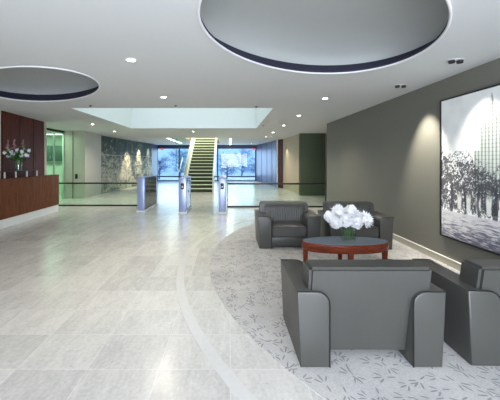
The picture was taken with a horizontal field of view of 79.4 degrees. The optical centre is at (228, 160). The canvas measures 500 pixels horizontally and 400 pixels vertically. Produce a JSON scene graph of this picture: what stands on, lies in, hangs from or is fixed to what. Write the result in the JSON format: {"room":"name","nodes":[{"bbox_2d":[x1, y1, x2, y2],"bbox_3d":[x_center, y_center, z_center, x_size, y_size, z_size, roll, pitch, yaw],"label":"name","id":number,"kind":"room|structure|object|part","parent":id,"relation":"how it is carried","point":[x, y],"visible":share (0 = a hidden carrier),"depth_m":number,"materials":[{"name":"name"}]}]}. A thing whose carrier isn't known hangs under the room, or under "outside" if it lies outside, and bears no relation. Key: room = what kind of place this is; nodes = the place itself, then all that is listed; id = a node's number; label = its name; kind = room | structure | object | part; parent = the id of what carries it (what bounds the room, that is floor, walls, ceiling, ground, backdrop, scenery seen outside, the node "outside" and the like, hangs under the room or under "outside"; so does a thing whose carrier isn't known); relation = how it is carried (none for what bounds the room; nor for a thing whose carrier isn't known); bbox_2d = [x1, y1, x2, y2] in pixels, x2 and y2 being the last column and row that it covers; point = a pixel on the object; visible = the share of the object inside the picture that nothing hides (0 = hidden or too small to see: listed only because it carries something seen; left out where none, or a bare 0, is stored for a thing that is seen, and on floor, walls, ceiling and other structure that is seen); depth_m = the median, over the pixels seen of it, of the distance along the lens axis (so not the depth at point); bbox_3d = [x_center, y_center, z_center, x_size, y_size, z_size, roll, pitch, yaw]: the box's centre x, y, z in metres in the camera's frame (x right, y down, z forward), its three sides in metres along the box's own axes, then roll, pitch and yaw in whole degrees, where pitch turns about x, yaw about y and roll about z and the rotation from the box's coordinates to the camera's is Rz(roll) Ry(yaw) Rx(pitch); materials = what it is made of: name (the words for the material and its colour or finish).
{"room":"lobby","nodes":[
{"label":"lobby","id":0,"kind":"room"},
{"bbox_2d":[0,110,0,177],"bbox_3d":[-5.560,0.150,2.565,0.280,2.700,9.130,0,0,0],"label":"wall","id":1,"kind":"structure","parent":0,"point":[0,110],"depth_m":7.12,"materials":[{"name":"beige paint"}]},
{"bbox_2d":[1,111,43,177],"bbox_3d":[-5.593,0.150,8.152,0.149,2.700,2.015,0,0,-7],"label":"wall","id":2,"kind":"structure","parent":0,"point":[20,128],"depth_m":8.00,"materials":[{"name":"brown wood"}]},
{"bbox_2d":[44,122,46,174],"bbox_3d":[-5.665,0.150,9.210,0.070,2.700,0.100,0,0,0],"label":"trim","id":3,"kind":"structure","parent":2,"relation":"attached to","point":[45,123],"depth_m":9.20,"materials":[{"name":"white paint"}]},
{"bbox_2d":[0,66,99,101],"bbox_3d":[-3.146,-1.419,4.903,3.253,0.467,1.891,0,0,44],"label":"ceiling","id":4,"kind":"structure","parent":0,"point":[19,83],"depth_m":5.86,"materials":[{"name":"grey paint"}]},
{"bbox_2d":[47,135,61,193],"bbox_3d":[-8.775,0.150,13.700,4.050,2.700,0.200,0,0,0],"label":"wall","id":5,"kind":"structure","parent":0,"point":[58,138],"depth_m":13.60,"materials":[{"name":"green glass"}]},
{"bbox_2d":[47,146,61,160],"bbox_3d":[-7.850,-0.340,13.428,1.100,0.680,0.345,0,0,0],"label":"upper cabinet","id":6,"kind":"object","parent":5,"relation":"attached to","point":[58,149],"visible":0.44,"depth_m":13.28,"materials":[{"name":"glass"}]},
{"bbox_3d":[-8.124,-0.340,13.290,0.536,0.660,0.017,0,0,0],"label":"door","id":7,"kind":"part","parent":6,"relation":"part of","materials":[{"name":"green glass"}]},
{"bbox_3d":[-7.576,-0.340,13.290,0.536,0.660,0.017,0,0,0],"label":"door","id":8,"kind":"part","parent":6,"relation":"part of","materials":[{"name":"green glass"}]},
{"bbox_2d":[101,135,150,192],"bbox_3d":[-5.770,0.150,17.230,0.259,2.700,6.790,0,0,5],"label":"wall","id":9,"kind":"structure","parent":0,"point":[101,135],"depth_m":16.22,"materials":[{"name":"beige stone"}]},
{"bbox_2d":[101,136,151,192],"bbox_3d":[-5.620,0.155,17.228,0.034,2.649,6.743,0,0,5],"label":"mural","id":10,"kind":"object","parent":9,"relation":"attached to","point":[110,146],"visible":0.92,"depth_m":16.08},
{"bbox_3d":[-5.860,-0.738,14.532,0.030,0.863,1.329,0,0,5],"label":"panel","id":11,"kind":"part","parent":10,"relation":"part of","materials":[{"name":"stone"}]},
{"bbox_3d":[-5.860,0.155,14.532,0.030,0.863,1.329,0,0,5],"label":"panel","id":12,"kind":"part","parent":10,"relation":"part of","materials":[{"name":"stone"}]},
{"bbox_3d":[-5.860,1.048,14.532,0.030,0.863,1.329,0,0,5],"label":"panel","id":13,"kind":"part","parent":10,"relation":"part of","materials":[{"name":"stone"}]},
{"bbox_3d":[-5.740,-0.738,15.880,0.030,0.863,1.329,0,0,5],"label":"panel","id":14,"kind":"part","parent":10,"relation":"part of","materials":[{"name":"stone"}]},
{"bbox_3d":[-5.740,0.155,15.880,0.030,0.863,1.329,0,0,5],"label":"panel","id":15,"kind":"part","parent":10,"relation":"part of","materials":[{"name":"stone"}]},
{"bbox_3d":[-5.740,1.048,15.880,0.030,0.863,1.329,0,0,5],"label":"panel","id":16,"kind":"part","parent":10,"relation":"part of","materials":[{"name":"stone"}]},
{"bbox_3d":[-5.620,-0.738,17.228,0.030,0.863,1.329,0,0,5],"label":"panel","id":17,"kind":"part","parent":10,"relation":"part of","materials":[{"name":"stone"}]},
{"bbox_3d":[-5.620,0.155,17.228,0.030,0.863,1.329,0,0,5],"label":"panel","id":18,"kind":"part","parent":10,"relation":"part of","materials":[{"name":"stone"}]},
{"bbox_3d":[-5.620,1.048,17.228,0.030,0.863,1.329,0,0,5],"label":"panel","id":19,"kind":"part","parent":10,"relation":"part of","materials":[{"name":"stone"}]},
{"bbox_3d":[-5.500,-0.738,18.576,0.030,0.863,1.329,0,0,5],"label":"panel","id":20,"kind":"part","parent":10,"relation":"part of","materials":[{"name":"stone"}]},
{"bbox_3d":[-5.500,0.155,18.576,0.030,0.863,1.329,0,0,5],"label":"panel","id":21,"kind":"part","parent":10,"relation":"part of","materials":[{"name":"stone"}]},
{"bbox_3d":[-5.500,1.048,18.576,0.030,0.863,1.329,0,0,5],"label":"panel","id":22,"kind":"part","parent":10,"relation":"part of","materials":[{"name":"stone"}]},
{"bbox_3d":[-5.380,-0.738,19.924,0.030,0.863,1.329,0,0,5],"label":"panel","id":23,"kind":"part","parent":10,"relation":"part of","materials":[{"name":"stone"}]},
{"bbox_3d":[-5.380,0.155,19.924,0.030,0.863,1.329,0,0,5],"label":"panel","id":24,"kind":"part","parent":10,"relation":"part of","materials":[{"name":"stone"}]},
{"bbox_3d":[-5.380,1.048,19.924,0.030,0.863,1.329,0,0,5],"label":"panel","id":25,"kind":"part","parent":10,"relation":"part of","materials":[{"name":"stone"}]},
{"bbox_2d":[152,144,156,174],"bbox_3d":[-5.670,0.150,21.500,0.660,2.700,1.800,0,0,0],"label":"wall","id":26,"kind":"structure","parent":0,"point":[154,146],"depth_m":21.51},
{"bbox_2d":[0,181,326,399],"bbox_3d":[-2.200,1.600,10.500,17.600,0.200,25.000,0,0,0],"label":"floor","id":27,"kind":"structure","parent":0,"point":[90,309],"depth_m":3.11,"materials":[{"name":"stone"}]},
{"bbox_2d":[0,170,58,228],"bbox_3d":[-5.171,0.869,6.610,0.315,1.262,4.826,0,0,-1],"label":"reception desk","id":28,"kind":"object","parent":27,"relation":"on","point":[22,199],"visible":1,"depth_m":7.51,"materials":[{"name":"brown wood"}]},
{"bbox_2d":[0,170,36,171],"bbox_3d":[-5.208,0.246,6.208,0.186,0.017,4.019,0,0,-1],"label":"shelf","id":29,"kind":"object","parent":28,"relation":"attached to","point":[17,170],"depth_m":7.52,"materials":[{"name":"clear glass"}]},
{"bbox_2d":[0,174,58,179],"bbox_3d":[-5.171,0.415,6.610,0.315,0.020,4.826,0,0,-1],"label":"countertop","id":30,"kind":"structure","parent":28,"relation":"on","point":[50,174],"depth_m":7.58,"materials":[{"name":"brown wood"}]},
{"bbox_3d":[-5.207,0.088,7.420,0.176,0.300,0.176,0,0,0],"label":"flower vase","id":31,"kind":"object","parent":28,"relation":"on","visible":0},
{"bbox_2d":[3,150,16,165],"bbox_3d":[-5.293,-0.030,7.205,0.142,0.478,0.422,0,0,10],"label":"lily","id":32,"kind":"object","parent":31,"relation":"in","point":[6,151],"visible":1,"depth_m":7.20,"materials":[{"name":"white plant"}]},
{"bbox_2d":[6,140,17,168],"bbox_3d":[-5.292,-0.151,7.316,0.287,0.720,0.212,0,0,-44],"label":"flower","id":33,"kind":"object","parent":31,"relation":"in","point":[8,148],"visible":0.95,"depth_m":7.25,"materials":[{"name":"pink plant"}]},
{"bbox_2d":[15,153,23,168],"bbox_3d":[-5.103,0.004,7.330,0.253,0.408,0.199,0,0,0],"label":"lily","id":34,"kind":"object","parent":31,"relation":"in","point":[20,156],"visible":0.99,"depth_m":7.34,"materials":[{"name":"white plant"}]},
{"bbox_2d":[19,148,30,168],"bbox_3d":[-5.038,-0.058,7.441,0.315,0.533,0.202,0,0,0],"label":"lily","id":35,"kind":"object","parent":31,"relation":"in","point":[28,149],"visible":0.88,"depth_m":7.42,"materials":[{"name":"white plant"}]},
{"bbox_2d":[64,131,100,198],"bbox_3d":[-6.180,0.150,12.925,0.840,2.700,1.850,0,0,0],"label":"wall pier","id":36,"kind":"object","parent":27,"relation":"on","point":[82,149],"visible":1,"depth_m":12.00,"materials":[{"name":"white paint"}]},
{"bbox_2d":[47,128,63,198],"bbox_3d":[-6.620,0.150,10.630,0.080,2.700,2.740,0,0,0],"label":"window","id":37,"kind":"structure","parent":36,"relation":"attached to","point":[48,129],"depth_m":11.96,"materials":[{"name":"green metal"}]},
{"bbox_2d":[59,182,136,205],"bbox_3d":[-4.445,1.107,10.000,3.510,0.785,0.060,0,0,0],"label":"glass railing","id":38,"kind":"object","parent":27,"relation":"on","point":[59,182],"visible":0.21,"depth_m":9.97,"materials":[{"name":"clear glass"}]},
{"bbox_3d":[-4.445,0.740,10.000,3.510,0.050,0.060,0,0,0],"label":"handrail","id":39,"kind":"part","parent":38,"relation":"part of","materials":[{"name":"brown metal"}]},
{"bbox_2d":[136,175,157,212],"bbox_3d":[-2.575,0.990,9.525,0.250,1.020,1.590,0,0,0],"label":"turnstile","id":40,"kind":"object","parent":27,"relation":"on","point":[146,185],"visible":1,"depth_m":9.01,"materials":[{"name":"metal"}]},
{"bbox_3d":[-2.575,0.975,8.800,0.210,0.950,0.100,0,0,0],"label":"panel","id":41,"kind":"part","parent":40,"relation":"part of","materials":[{"name":"metal"}]},
{"bbox_3d":[-2.485,0.970,9.535,0.016,0.880,1.370,0,0,0],"label":"panel","id":42,"kind":"part","parent":40,"relation":"part of","materials":[{"name":"glass"}]},
{"bbox_3d":[-2.575,0.975,10.260,0.210,0.950,0.080,0,0,0],"label":"panel","id":43,"kind":"part","parent":40,"relation":"part of","materials":[{"name":"glass"}]},
{"bbox_2d":[178,176,191,213],"bbox_3d":[-1.320,0.990,9.050,0.250,1.020,1.141,0,0,0],"label":"turnstile","id":44,"kind":"object","parent":27,"relation":"on","point":[185,206],"visible":1,"depth_m":8.50,"materials":[{"name":"metal"}]},
{"bbox_3d":[-1.320,0.975,8.550,0.210,0.950,0.100,0,0,0],"label":"panel","id":45,"kind":"part","parent":44,"relation":"part of","materials":[{"name":"metal"}]},
{"bbox_3d":[-1.230,0.970,9.060,0.016,0.880,0.920,0,0,0],"label":"panel","id":46,"kind":"part","parent":44,"relation":"part of","materials":[{"name":"clear glass"}]},
{"bbox_2d":[178,138,216,191],"bbox_3d":[-1.732,-1.054,17.674,2.015,5.108,6.708,0,0,0],"label":"staircase","id":47,"kind":"structure","parent":27,"relation":"on","point":[200,164],"depth_m":16.15,"materials":[{"name":"white stone"}]},
{"bbox_3d":[-0.770,1.025,14.350,0.055,0.950,0.055,0,0,23],"label":"newel post","id":48,"kind":"part","parent":47,"relation":"part of","materials":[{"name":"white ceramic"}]},
{"bbox_3d":[-0.770,-0.453,16.029,0.052,2.058,3.369,0,0,0],"label":"handrail","id":49,"kind":"part","parent":47,"relation":"part of","materials":[{"name":"white paint"}]},
{"bbox_2d":[176,218,257,399],"bbox_3d":[0.820,1.498,4.580,3.080,0.003,8.843,0,0,0],"label":"trim","id":50,"kind":"structure","parent":27,"relation":"on","point":[237,387],"depth_m":2.53,"materials":[{"name":"stone"}]},
{"bbox_2d":[218,175,226,213],"bbox_3d":[-0.190,0.990,9.274,0.250,1.020,1.591,0,0,0],"label":"turnstile","id":51,"kind":"object","parent":27,"relation":"on","point":[222,178],"visible":0.99,"depth_m":8.50,"materials":[{"name":"metal"}]},
{"bbox_3d":[-0.190,0.975,8.550,0.210,0.950,0.100,0,0,0],"label":"panel","id":52,"kind":"part","parent":51,"relation":"part of","materials":[{"name":"metal"}]},
{"bbox_2d":[227,183,325,206],"bbox_3d":[1.545,1.107,9.750,3.210,0.785,0.060,0,0,0],"label":"glass railing","id":53,"kind":"object","parent":27,"relation":"on","point":[227,183],"visible":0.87,"depth_m":9.72,"materials":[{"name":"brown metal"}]},
{"bbox_3d":[1.545,0.740,9.750,3.210,0.050,0.060,0,0,0],"label":"handrail","id":54,"kind":"part","parent":53,"relation":"part of","materials":[{"name":"brown metal"}]},
{"bbox_2d":[210,213,499,399],"bbox_3d":[1.435,1.497,4.520,3.429,0.006,8.551,0,0,0],"label":"carpet","id":55,"kind":"object","parent":27,"relation":"on","point":[246,277],"visible":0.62,"depth_m":2.32,"materials":[{"name":"grey carpet"}]},
{"bbox_2d":[254,201,320,247],"bbox_3d":[1.030,1.133,5.460,1.076,0.722,0.718,0,0,0],"label":"leather armchair","id":56,"kind":"object","parent":55,"relation":"on","point":[277,223],"visible":0.98,"depth_m":5.13,"materials":[{"name":"grey leather"}]},
{"bbox_3d":[0.610,1.217,5.460,0.236,0.546,0.714,0,0,0],"label":"arm","id":57,"kind":"part","parent":56,"relation":"part of","materials":[{"name":"grey leather"}]},
{"bbox_3d":[1.030,1.098,5.643,0.892,0.652,0.347,0,0,0],"label":"backrest","id":58,"kind":"part","parent":56,"relation":"part of","materials":[{"name":"grey leather"}]},
{"bbox_2d":[264,204,304,222],"bbox_3d":[1.030,0.975,5.592,0.820,0.378,0.161,0,0,0],"label":"cushion","id":59,"kind":"object","parent":56,"relation":"on","point":[277,212],"depth_m":5.54,"materials":[{"name":"grey leather"}]},
{"bbox_2d":[272,221,306,236],"bbox_3d":[1.030,1.205,5.359,0.592,0.198,0.501,0,0,0],"label":"seat cushion","id":60,"kind":"object","parent":56,"relation":"on","point":[279,228],"depth_m":5.11,"materials":[{"name":"grey leather"}]},
{"bbox_3d":[1.450,1.217,5.460,0.236,0.546,0.714,0,0,0],"label":"arm","id":61,"kind":"part","parent":56,"relation":"part of","materials":[{"name":"grey leather"}]},
{"bbox_2d":[302,236,388,261],"bbox_3d":[1.578,1.287,4.080,1.170,0.414,0.470,0,0,0],"label":"coffee table","id":62,"kind":"object","parent":55,"relation":"on","point":[339,245],"visible":0.83,"depth_m":3.93,"materials":[{"name":"brown wood"}]},
{"bbox_3d":[1.038,1.345,4.080,0.064,0.299,0.064,0,0,0],"label":"leg","id":63,"kind":"part","parent":62,"relation":"part of","materials":[{"name":"brown wood"}]},
{"bbox_3d":[1.578,1.345,3.890,0.064,0.299,0.064,0,0,0],"label":"leg","id":64,"kind":"part","parent":62,"relation":"part of","materials":[{"name":"brown wood"}]},
{"bbox_3d":[2.118,1.345,4.080,0.064,0.299,0.064,0,0,0],"label":"leg","id":65,"kind":"part","parent":62,"relation":"part of","materials":[{"name":"brown wood"}]},
{"bbox_3d":[1.613,0.998,4.070,0.164,0.165,0.164,0,0,0],"label":"vase","id":66,"kind":"object","parent":62,"relation":"on","visible":0},
{"bbox_2d":[324,210,343,236],"bbox_3d":[1.418,0.860,4.039,0.291,0.391,0.173,0,0,0],"label":"chrysanthemum","id":67,"kind":"object","parent":66,"relation":"in","point":[329,216],"visible":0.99,"depth_m":4.00,"materials":[{"name":"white plant"}]},
{"bbox_2d":[329,216,345,238],"bbox_3d":[1.442,0.895,4.030,0.180,0.320,0.211,0,0,38],"label":"chrysanthemum","id":68,"kind":"object","parent":66,"relation":"in","point":[335,223],"visible":0.87,"depth_m":3.98,"materials":[{"name":"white plant"}]},
{"bbox_2d":[331,204,347,236],"bbox_3d":[1.507,0.816,4.085,0.242,0.478,0.227,0,0,-37],"label":"chrysanthemum","id":69,"kind":"object","parent":66,"relation":"in","point":[337,210],"visible":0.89,"depth_m":4.07,"materials":[{"name":"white plant"}]},
{"bbox_2d":[339,213,352,238],"bbox_3d":[1.551,0.878,4.002,0.194,0.355,0.196,0,0,0],"label":"chrysanthemum","id":70,"kind":"object","parent":66,"relation":"in","point":[346,221],"visible":0.94,"depth_m":3.96,"materials":[{"name":"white plant"}]},
{"bbox_2d":[344,204,357,238],"bbox_3d":[1.653,0.820,4.077,0.200,0.471,0.195,0,0,0],"label":"chrysanthemum","id":71,"kind":"object","parent":66,"relation":"in","point":[351,210],"visible":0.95,"depth_m":4.04,"materials":[{"name":"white plant"}]},
{"bbox_2d":[349,216,363,236],"bbox_3d":[1.696,0.896,4.010,0.191,0.318,0.191,0,0,0],"label":"chrysanthemum","id":72,"kind":"object","parent":66,"relation":"in","point":[357,221],"visible":0.88,"depth_m":3.97,"materials":[{"name":"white plant"}]},
{"bbox_2d":[351,210,372,238],"bbox_3d":[1.832,0.856,4.063,0.268,0.398,0.258,0,0,-45],"label":"chrysanthemum","id":73,"kind":"object","parent":66,"relation":"in","point":[366,218],"visible":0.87,"depth_m":4.02,"materials":[{"name":"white plant"}]},
{"bbox_2d":[318,201,393,248],"bbox_3d":[2.235,1.133,5.400,1.076,0.722,0.718,0,0,0],"label":"leather armchair","id":74,"kind":"object","parent":55,"relation":"on","point":[382,226],"visible":0.4,"depth_m":5.09,"materials":[{"name":"grey leather"}]},
{"bbox_3d":[1.815,1.217,5.400,0.236,0.546,0.714,0,0,0],"label":"arm","id":75,"kind":"part","parent":74,"relation":"part of","materials":[{"name":"grey leather"}]},
{"bbox_3d":[2.235,1.098,5.583,0.892,0.652,0.347,0,0,0],"label":"backrest","id":76,"kind":"part","parent":74,"relation":"part of","materials":[{"name":"grey leather"}]},
{"bbox_2d":[327,203,371,215],"bbox_3d":[2.235,0.975,5.532,0.820,0.378,0.161,0,0,0],"label":"cushion","id":77,"kind":"object","parent":74,"relation":"on","point":[367,207],"depth_m":5.52,"materials":[{"name":"grey leather"}]},
{"bbox_2d":[344,223,378,237],"bbox_3d":[2.235,1.205,5.300,0.592,0.198,0.501,0,0,0],"label":"seat cushion","id":78,"kind":"object","parent":74,"relation":"on","point":[373,232],"depth_m":5.05,"materials":[{"name":"grey leather"}]},
{"bbox_3d":[2.655,1.217,5.400,0.236,0.546,0.714,0,0,0],"label":"arm","id":79,"kind":"part","parent":74,"relation":"part of","materials":[{"name":"grey leather"}]},
{"bbox_2d":[280,259,446,367],"bbox_3d":[1.030,1.133,2.518,1.076,0.722,0.718,0,0,0],"label":"leather armchair","id":80,"kind":"object","parent":55,"relation":"on","point":[378,304],"visible":1,"depth_m":2.19,"materials":[{"name":"grey leather"}]},
{"bbox_3d":[0.610,1.217,2.518,0.236,0.546,0.714,0,0,0],"label":"arm","id":81,"kind":"part","parent":80,"relation":"part of","materials":[{"name":"grey leather"}]},
{"bbox_3d":[1.030,1.098,2.335,0.892,0.652,0.347,0,0,0],"label":"backrest","id":82,"kind":"part","parent":80,"relation":"part of","materials":[{"name":"grey leather"}]},
{"bbox_3d":[1.450,1.217,2.518,0.236,0.546,0.714,0,0,0],"label":"arm","id":83,"kind":"part","parent":80,"relation":"part of","materials":[{"name":"grey leather"}]},
{"bbox_2d":[413,259,499,365],"bbox_3d":[2.290,1.133,2.518,1.076,0.722,0.718,0,0,2],"label":"leather armchair","id":84,"kind":"object","parent":55,"relation":"on","point":[472,301],"visible":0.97,"depth_m":2.20,"materials":[{"name":"grey leather"}]},
{"bbox_3d":[2.284,1.098,2.335,0.892,0.652,0.347,0,0,2],"label":"backrest","id":85,"kind":"part","parent":84,"relation":"part of","materials":[{"name":"grey leather"}]},
{"bbox_2d":[72,108,272,127],"bbox_3d":[-1.290,-1.915,8.900,4.580,1.430,4.200,0,0,0],"label":"skylight","id":86,"kind":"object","parent":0,"point":[128,117],"depth_m":11.00,"materials":[{"name":"white paint"}]},
{"bbox_2d":[157,145,255,180],"bbox_3d":[-1.800,0.150,22.510,8.200,2.700,0.220,0,0,0],"label":"window","id":87,"kind":"structure","parent":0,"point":[179,147],"depth_m":22.42,"materials":[{"name":"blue glass"}]},
{"bbox_3d":[-1.800,1.470,22.510,8.200,0.060,0.220,0,0,0],"label":"sill","id":88,"kind":"part","parent":87,"relation":"part of","materials":[{"name":"black metal"}]},
{"bbox_2d":[0,0,499,144],"bbox_3d":[-2.200,-1.200,10.500,17.600,0.001,25.000,0,0,0],"label":"ceiling","id":89,"kind":"structure","parent":0,"point":[176,59],"depth_m":3.89,"materials":[{"name":"white paint"}]},
{"bbox_2d":[125,58,136,61],"bbox_3d":[-1.163,-1.196,3.560,0.138,0.008,0.138,0,0,0],"label":"recessed light","id":90,"kind":"object","parent":89,"relation":"in","point":[126,59],"visible":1,"depth_m":3.55,"materials":[{"name":"white ceramic"}]},
{"bbox_2d":[394,84,406,87],"bbox_3d":[2.710,-1.181,4.740,0.200,0.037,0.130,0,0,0],"label":"fitting","id":91,"kind":"object","parent":89,"relation":"attached to","point":[397,85],"visible":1,"depth_m":4.71,"materials":[{"name":"metal"}]},
{"bbox_2d":[446,58,464,63],"bbox_3d":[2.690,-1.181,3.560,0.200,0.037,0.130,0,0,0],"label":"fitting","id":92,"kind":"object","parent":89,"relation":"attached to","point":[457,60],"visible":1,"depth_m":3.54,"materials":[{"name":"metal"}]},
{"bbox_3d":[2.690,-1.195,3.560,0.200,0.008,0.130,0,0,0],"label":"mounting plate","id":93,"kind":"part","parent":92,"relation":"part of","materials":[{"name":"metal"}]},
{"bbox_2d":[256,140,276,186],"bbox_3d":[2.493,0.150,19.767,0.267,2.700,5.358,0,0,-7],"label":"wall","id":94,"kind":"structure","parent":0,"point":[266,153],"depth_m":19.32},
{"bbox_2d":[277,140,277,187],"bbox_3d":[2.755,0.150,17.025,0.090,2.700,0.150,0,0,0],"label":"trim","id":95,"kind":"structure","parent":94,"relation":"attached to","point":[277,140],"depth_m":16.96,"materials":[{"name":"white paint"}]},
{"bbox_2d":[283,134,299,194],"bbox_3d":[3.154,0.150,14.746,0.248,2.700,3.341,0,0,-2],"label":"wall","id":96,"kind":"structure","parent":0,"point":[291,169],"depth_m":14.77,"materials":[{"name":"beige paint"}]},
{"bbox_2d":[278,139,282,187],"bbox_3d":[3.030,0.150,16.675,0.320,2.700,0.701,0,0,-20],"label":"door","id":97,"kind":"structure","parent":96,"relation":"in","point":[280,142],"depth_m":16.67,"materials":[{"name":"brown wood"}]},
{"bbox_2d":[299,133,324,195],"bbox_3d":[3.635,0.150,13.125,1.070,2.700,0.250,0,0,0],"label":"wall","id":98,"kind":"structure","parent":0,"point":[312,145],"depth_m":13.00,"materials":[{"name":"green paint"}]},
{"bbox_2d":[197,0,451,73],"bbox_3d":[0.937,-1.419,2.909,3.205,0.467,2.239,0,0,-44],"label":"ceiling","id":99,"kind":"structure","parent":0,"point":[298,36],"depth_m":3.57,"materials":[{"name":"grey paint"}]},
{"bbox_2d":[325,134,326,194],"bbox_3d":[5.385,0.150,13.325,2.430,2.700,0.150,0,0,0],"label":"wall","id":100,"kind":"structure","parent":0,"point":[325,134],"depth_m":13.25,"materials":[{"name":"beige paint"}]},
{"bbox_2d":[327,58,499,262],"bbox_3d":[3.275,0.150,3.830,0.250,2.700,11.660,0,0,0],"label":"wall","id":101,"kind":"structure","parent":0,"point":[386,154],"depth_m":5.36,"materials":[{"name":"grey paint"}]},
{"bbox_2d":[393,233,460,270],"bbox_3d":[3.139,1.444,3.830,0.022,0.112,11.660,0,0,0],"label":"baseboard","id":102,"kind":"structure","parent":101,"relation":"attached to","point":[452,263],"depth_m":4.69,"materials":[{"name":"beige wood"}]},
{"bbox_2d":[440,83,499,255],"bbox_3d":[3.127,0.100,3.646,0.043,1.982,1.552,0,0,0],"label":"painting","id":103,"kind":"object","parent":101,"relation":"attached to","point":[470,121],"visible":1,"depth_m":3.87,"materials":[{"name":"paper"}]},
{"label":"outside","id":104,"kind":"structure","parent":0,"visible":0},
{"bbox_2d":[158,177,254,179],"bbox_3d":[0.000,1.700,51.350,80.000,0.200,57.300,0,0,0],"label":"ground","id":105,"kind":"structure","parent":104,"point":[161,178],"depth_m":27.43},
{"bbox_2d":[158,155,171,178],"bbox_3d":[-6.263,0.538,26.295,2.180,2.134,2.242,0,0,-33],"label":"frosted tree","id":106,"kind":"object","parent":105,"relation":"on","point":[161,164],"visible":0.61,"depth_m":26.14,"materials":[{"name":"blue plant"}]},
{"bbox_2d":[167,149,187,175],"bbox_3d":[-4.750,0.140,29.733,2.701,2.934,2.798,0,0,0],"label":"frosted tree","id":107,"kind":"object","parent":105,"relation":"on","point":[182,154],"visible":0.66,"depth_m":29.52,"materials":[{"name":"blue plant"}]},
{"bbox_2d":[216,152,237,178],"bbox_3d":[-0.356,0.365,26.079,2.182,2.479,2.063,0,0,32],"label":"frosted tree","id":108,"kind":"object","parent":105,"relation":"on","point":[224,166],"visible":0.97,"depth_m":26.00,"materials":[{"name":"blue plant"}]},
{"bbox_2d":[232,149,253,175],"bbox_3d":[1.195,0.002,29.709,2.590,3.208,2.639,0,0,0],"label":"frosted tree","id":109,"kind":"object","parent":105,"relation":"on","point":[243,154],"visible":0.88,"depth_m":29.65,"materials":[{"name":"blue plant"}]},
{"bbox_2d":[244,155,254,173],"bbox_3d":[2.390,0.497,26.302,2.093,2.216,2.031,0,0,16],"label":"frosted tree","id":110,"kind":"object","parent":105,"relation":"on","point":[252,163],"visible":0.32,"depth_m":26.12,"materials":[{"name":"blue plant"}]},
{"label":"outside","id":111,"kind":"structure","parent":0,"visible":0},
{"bbox_2d":[158,149,254,175],"bbox_3d":[0.000,-0.817,40.600,80.000,4.933,19.200,0,0,0],"label":"sky","id":112,"kind":"structure","parent":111,"point":[228,152],"depth_m":36.58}
]}

